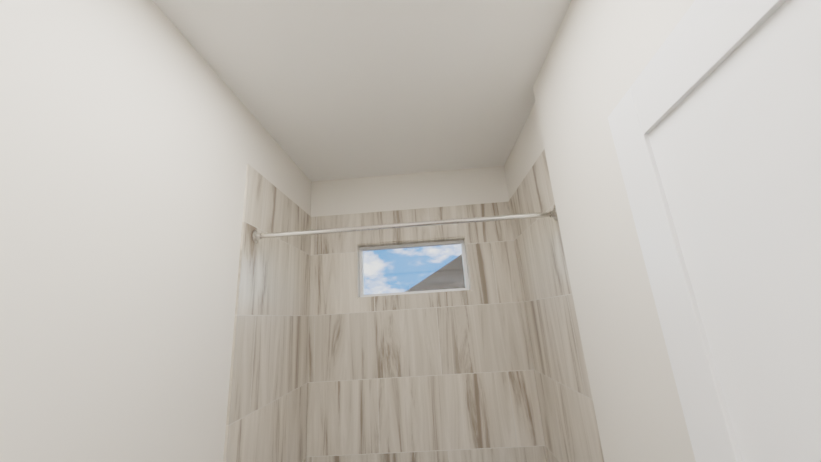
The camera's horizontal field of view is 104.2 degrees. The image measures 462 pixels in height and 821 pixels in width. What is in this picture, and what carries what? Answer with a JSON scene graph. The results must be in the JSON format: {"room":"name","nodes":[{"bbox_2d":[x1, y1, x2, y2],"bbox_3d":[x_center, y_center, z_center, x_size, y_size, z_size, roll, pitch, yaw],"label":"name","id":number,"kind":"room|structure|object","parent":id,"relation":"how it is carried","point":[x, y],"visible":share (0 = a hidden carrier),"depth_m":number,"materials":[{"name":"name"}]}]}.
{"room":"bathroom","nodes":[
{"label":"bathroom","id":0,"kind":"room"},
{"bbox_2d":[0,0,310,461],"bbox_3d":[-0.830,0.625,1.127,0.120,2.700,2.450,-4,-15,2],"label":"wall","id":1,"kind":"structure","parent":0,"point":[136,137],"depth_m":0.90,"materials":[{"name":"white paint"}]},
{"bbox_2d":[223,164,310,461],"bbox_3d":[-0.728,0.775,1.760,0.010,2.070,0.880,-4,-15,2],"label":"wall tile","id":2,"kind":"structure","parent":1,"relation":"attached to","point":[266,420],"depth_m":1.70,"materials":[{"name":"beige tile"}]},
{"bbox_2d":[252,207,557,242],"bbox_3d":[-0.038,-0.028,1.586,1.499,0.068,0.068,-4,-15,2],"label":"curtain rod","id":3,"kind":"object","parent":2,"relation":"attached to","point":[257,236],"visible":0.92,"depth_m":1.58,"materials":[{"name":"silver metal"}]},
{"bbox_2d":[153,0,570,181],"bbox_3d":[-0.103,-1.204,-0.080,2.500,0.100,6.000,-4,-15,2],"label":"ceiling","id":4,"kind":"structure","parent":0,"point":[322,90],"depth_m":1.47,"materials":[{"name":"white paint"}]},
{"bbox_2d":[311,166,508,216],"bbox_3d":[0.055,0.865,2.217,1.760,2.700,0.120,-4,-15,2],"label":"wall","id":5,"kind":"structure","parent":0,"point":[470,186],"depth_m":2.47,"materials":[{"name":"white paint"}]},
{"bbox_2d":[359,240,468,296],"bbox_3d":[0.019,0.286,2.408,0.820,0.400,0.040,-4,-15,2],"label":"bathroom window","id":6,"kind":"structure","parent":5,"relation":"in","point":[411,246],"depth_m":2.41,"materials":[{"name":"clear glass"}]},
{"bbox_2d":[306,202,547,461],"bbox_3d":[0.052,0.843,2.192,1.520,2.070,0.080,-4,-15,2],"label":"wall tile","id":7,"kind":"structure","parent":5,"relation":"attached to","point":[448,376],"depth_m":2.15,"materials":[{"name":"beige tile"}]},
{"bbox_2d":[504,102,543,199],"bbox_3d":[0.800,0.487,1.003,0.120,2.700,2.570,-4,-15,2],"label":"wall","id":8,"kind":"structure","parent":0,"point":[526,151],"depth_m":1.98,"materials":[{"name":"white paint"}]},
{"bbox_2d":[508,149,603,461],"bbox_3d":[0.776,0.662,1.699,0.010,2.070,0.880,-4,-15,2],"label":"wall tile","id":9,"kind":"structure","parent":8,"relation":"attached to","point":[569,420],"depth_m":1.71,"materials":[{"name":"beige tile"}]},
{"bbox_2d":[533,0,695,461],"bbox_3d":[0.689,0.378,0.578,0.052,2.700,1.440,-4,-15,2],"label":"wall","id":10,"kind":"structure","parent":0,"point":[600,55],"depth_m":1.05,"materials":[{"name":"white paint"}]},
{"bbox_2d":[608,0,820,461],"bbox_3d":[0.530,0.588,0.189,0.171,2.032,0.771,-6,-15,7],"label":"bathroom door","id":11,"kind":"structure","parent":10,"relation":"in","point":[714,119],"depth_m":0.49,"materials":[{"name":"white wood"}]}
]}

